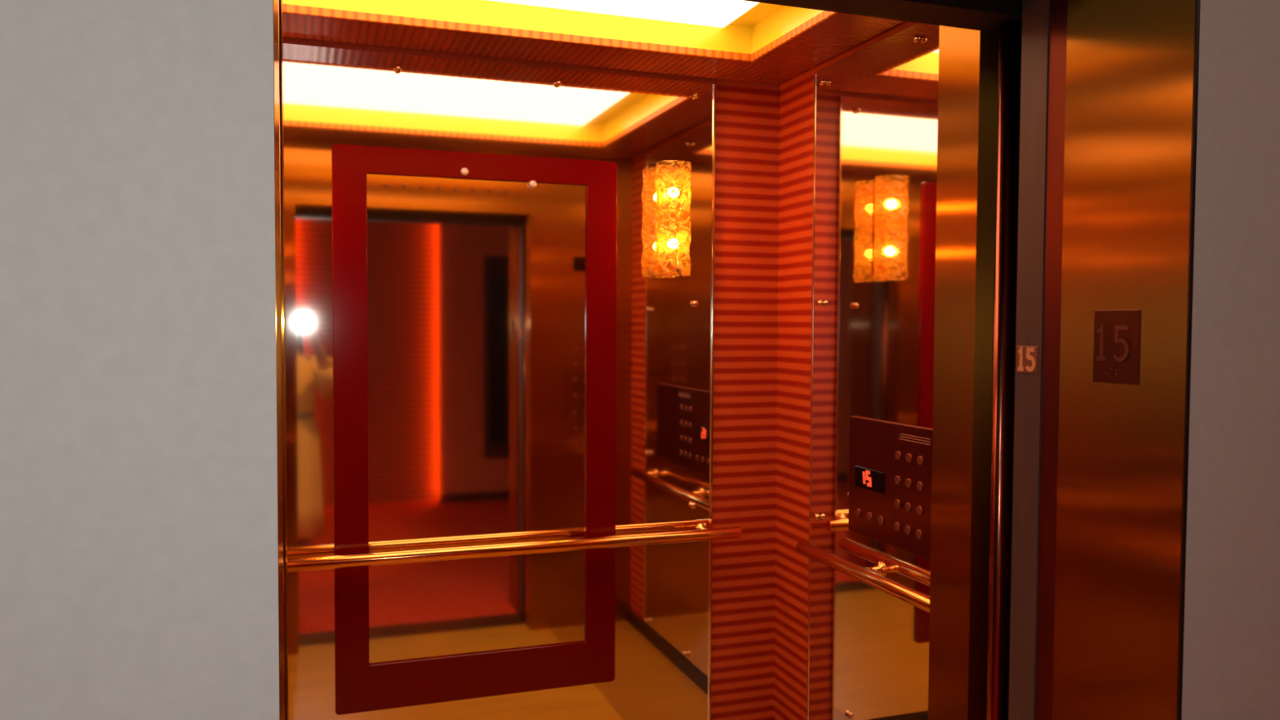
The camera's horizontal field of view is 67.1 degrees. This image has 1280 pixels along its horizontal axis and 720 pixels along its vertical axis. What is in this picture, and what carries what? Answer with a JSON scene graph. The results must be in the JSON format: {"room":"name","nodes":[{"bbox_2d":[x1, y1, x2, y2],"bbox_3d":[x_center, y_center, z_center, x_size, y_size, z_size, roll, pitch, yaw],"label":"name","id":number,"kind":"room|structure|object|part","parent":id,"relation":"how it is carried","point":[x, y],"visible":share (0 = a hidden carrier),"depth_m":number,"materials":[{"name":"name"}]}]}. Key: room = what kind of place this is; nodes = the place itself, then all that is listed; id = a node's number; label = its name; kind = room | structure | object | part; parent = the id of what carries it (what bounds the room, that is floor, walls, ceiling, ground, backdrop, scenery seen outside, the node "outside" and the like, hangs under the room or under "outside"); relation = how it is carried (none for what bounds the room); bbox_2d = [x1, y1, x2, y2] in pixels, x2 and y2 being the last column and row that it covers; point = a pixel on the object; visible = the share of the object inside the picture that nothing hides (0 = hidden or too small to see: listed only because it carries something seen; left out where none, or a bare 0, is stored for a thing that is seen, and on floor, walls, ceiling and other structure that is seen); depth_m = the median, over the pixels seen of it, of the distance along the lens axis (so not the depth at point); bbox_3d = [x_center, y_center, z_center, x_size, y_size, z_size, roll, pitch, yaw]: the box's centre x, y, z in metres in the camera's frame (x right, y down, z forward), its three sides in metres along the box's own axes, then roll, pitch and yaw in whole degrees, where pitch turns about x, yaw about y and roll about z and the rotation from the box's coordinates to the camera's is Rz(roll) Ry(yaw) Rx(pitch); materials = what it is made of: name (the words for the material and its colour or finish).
{"room":"elevator lobby","nodes":[
{"label":"elevator lobby","id":0,"kind":"room"},
{"bbox_2d":[282,36,780,719],"bbox_3d":[-0.520,0.144,3.036,2.140,2.558,0.042,0,2,-19],"label":"wall","id":1,"kind":"structure","parent":0,"point":[746,232],"depth_m":3.32,"materials":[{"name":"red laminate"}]},
{"bbox_2d":[282,43,715,719],"bbox_3d":[-0.508,0.203,3.005,1.604,2.242,0.024,0,2,-19],"label":"wall mirror","id":2,"kind":"object","parent":1,"relation":"attached to","point":[477,288],"visible":0.66,"depth_m":3.03,"materials":[{"name":"clear mirror"}]},
{"bbox_2d":[331,143,617,715],"bbox_3d":[-0.492,0.212,3.006,0.879,1.700,0.019,0,2,-19],"label":"frame","id":3,"kind":"object","parent":2,"relation":"attached to","point":[361,686],"visible":1,"depth_m":2.98,"materials":[{"name":"red paint"}]},
{"bbox_2d":[287,522,742,572],"bbox_3d":[-0.497,0.584,2.979,1.746,0.047,0.096,0,2,-19],"label":"handrail","id":4,"kind":"object","parent":2,"relation":"attached to","point":[703,532],"visible":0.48,"depth_m":2.97,"materials":[{"name":"gold metal"}]},
{"bbox_2d":[654,160,691,276],"bbox_3d":[0.106,-0.456,3.135,0.119,0.364,0.124,0,2,-19],"label":"wall sconce","id":5,"kind":"object","parent":2,"relation":"attached to","point":[667,242],"visible":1,"depth_m":3.15,"materials":[{"name":"orange glass"}]},
{"bbox_3d":[0.087,-0.458,3.190,0.060,0.324,0.008,0,2,-19],"label":"plate","id":6,"kind":"part","parent":5,"relation":"part of","materials":[{"name":"glass"}]},
{"bbox_3d":[0.108,-0.543,3.130,0.040,0.032,0.040,0,2,-19],"label":"bulb","id":7,"kind":"part","parent":5,"relation":"part of","materials":[{"name":"white glass"}]},
{"bbox_3d":[0.107,-0.378,3.136,0.040,0.032,0.040,0,2,-19],"label":"bulb","id":8,"kind":"part","parent":5,"relation":"part of","materials":[{"name":"white glass"}]},
{"bbox_2d":[282,12,903,84],"bbox_3d":[-0.242,-0.910,2.220,2.056,0.012,1.563,0,2,-19],"label":"ceiling","id":9,"kind":"structure","parent":0,"point":[841,32],"depth_m":2.87,"materials":[{"name":"brown wood"}]},
{"bbox_2d":[282,0,838,62],"bbox_3d":[-0.246,-0.957,2.232,1.636,0.113,1.055,0,2,-19],"label":"ceiling light","id":10,"kind":"object","parent":9,"relation":"attached to","point":[742,30],"visible":0.79,"depth_m":2.78,"materials":[{"name":"yellow plastic"}]},
{"bbox_2d":[488,0,759,27],"bbox_3d":[-0.246,-0.997,2.231,1.424,0.014,1.027,0,2,-19],"label":"diffuser","id":11,"kind":"object","parent":10,"relation":"attached to","point":[651,13],"depth_m":2.78,"materials":[{"name":"white plastic"}]},
{"bbox_3d":[-0.246,-1.009,2.230,1.636,0.009,1.055,0,2,-19],"label":"backing panel","id":12,"kind":"part","parent":10,"relation":"part of","materials":[{"name":"yellow"}]},
{"bbox_3d":[0.523,-0.970,2.502,0.006,0.082,1.043,0,2,-19],"label":"panel","id":13,"kind":"part","parent":10,"relation":"part of","materials":[{"name":"yellow"}]},
{"bbox_3d":[0.521,-0.918,2.503,0.009,0.022,1.037,0,2,-19],"label":"trim","id":14,"kind":"part","parent":10,"relation":"part of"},
{"bbox_2d":[279,0,999,719],"bbox_3d":[0.029,0.285,1.476,2.096,2.318,0.107,0,2,-19],"label":"wall","id":15,"kind":"structure","parent":0,"point":[968,59],"depth_m":1.62,"materials":[{"name":"brown metal"}]},
{"bbox_2d":[278,0,284,715],"bbox_3d":[-0.679,0.428,1.125,0.498,2.034,0.028,0,2,-19],"label":"door","id":16,"kind":"structure","parent":15,"relation":"in","point":[278,0],"depth_m":1.19,"materials":[{"name":"brown metal"}]},
{"bbox_2d":[742,0,1022,32],"bbox_3d":[0.079,-0.702,1.354,1.157,0.344,0.082,0,2,-19],"label":"trim","id":17,"kind":"structure","parent":15,"relation":"attached to","point":[986,15],"depth_m":1.48,"materials":[{"name":"black metal"}]},
{"bbox_2d":[986,20,1022,719],"bbox_3d":[0.801,0.417,1.645,0.498,2.034,0.028,0,2,-19],"label":"door","id":18,"kind":"structure","parent":15,"relation":"in","point":[1010,45],"depth_m":1.54,"materials":[{"name":"brown metal"}]},
{"bbox_2d":[0,0,1279,719],"bbox_3d":[0.132,0.082,1.135,9.400,2.750,0.220,0,2,-19],"label":"wall","id":19,"kind":"structure","parent":0,"point":[139,556],"depth_m":0.83,"materials":[{"name":"white paint"}]},
{"bbox_2d":[272,0,284,719],"bbox_3d":[-0.365,0.450,0.972,0.012,2.022,0.212,0,2,-19],"label":"trim","id":20,"kind":"structure","parent":19,"relation":"attached to","point":[276,56],"depth_m":0.93,"materials":[{"name":"brown metal"}]},
{"bbox_2d":[1008,0,1050,719],"bbox_3d":[0.849,0.419,1.583,0.548,2.034,0.055,0,2,-19],"label":"door","id":21,"kind":"structure","parent":19,"relation":"in","point":[1036,14],"depth_m":1.47,"materials":[{"name":"paint"}]},
{"bbox_2d":[1016,345,1038,373],"bbox_3d":[0.592,-0.001,1.477,0.004,0.042,0.045,0,2,-19],"label":"tag","id":22,"kind":"object","parent":21,"relation":"attached to","point":[1027,357],"visible":1,"depth_m":1.48,"materials":[{"name":"orange metal"}]},
{"bbox_2d":[1035,0,1067,719],"bbox_3d":[0.621,0.437,1.452,0.026,2.022,0.038,0,2,-19],"label":"trim","id":23,"kind":"structure","parent":19,"relation":"attached to","point":[1059,8],"depth_m":1.43,"materials":[{"name":"brown metal"}]},
{"bbox_2d":[1093,309,1142,385],"bbox_3d":[0.647,-0.018,1.312,0.006,0.100,0.078,0,2,-19],"label":"number plate","id":24,"kind":"object","parent":19,"relation":"attached to","point":[1117,333],"visible":1,"depth_m":1.31,"materials":[{"name":"brown metal"}]},
{"bbox_2d":[1052,0,1195,719],"bbox_3d":[0.652,0.442,1.330,0.012,2.022,0.212,0,2,-19],"label":"trim","id":25,"kind":"structure","parent":19,"relation":"attached to","point":[1130,64],"depth_m":1.30,"materials":[{"name":"brown metal"}]},
{"bbox_2d":[1177,0,1200,719],"bbox_3d":[0.685,0.446,1.227,0.006,2.022,0.002,0,2,-19],"label":"trim","id":26,"kind":"structure","parent":19,"relation":"attached to","point":[1197,2],"depth_m":1.21,"materials":[{"name":"brown metal"}]},
{"bbox_2d":[773,21,917,719],"bbox_3d":[0.776,0.168,2.573,0.042,2.558,1.690,0,2,-19],"label":"wall","id":27,"kind":"structure","parent":0,"point":[797,93],"depth_m":3.24,"materials":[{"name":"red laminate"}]},
{"bbox_2d":[806,22,939,719],"bbox_3d":[0.728,0.225,2.604,0.024,2.242,1.097,0,2,-19],"label":"wall mirror","id":28,"kind":"object","parent":27,"relation":"attached to","point":[876,107],"visible":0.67,"depth_m":2.80,"materials":[{"name":"clear mirror"}]},
{"bbox_2d":[795,541,929,613],"bbox_3d":[0.691,0.604,2.594,0.096,0.047,0.950,0,2,-19],"label":"handrail","id":29,"kind":"object","parent":28,"relation":"attached to","point":[873,576],"visible":0.57,"depth_m":2.67,"materials":[{"name":"gold metal"}]},
{"bbox_2d":[848,415,933,560],"bbox_3d":[0.737,0.350,2.577,0.014,0.343,0.665,0,2,-19],"label":"control panel","id":30,"kind":"object","parent":28,"relation":"attached to","point":[891,464],"visible":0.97,"depth_m":2.68,"materials":[{"name":"brown metal"}]}
]}

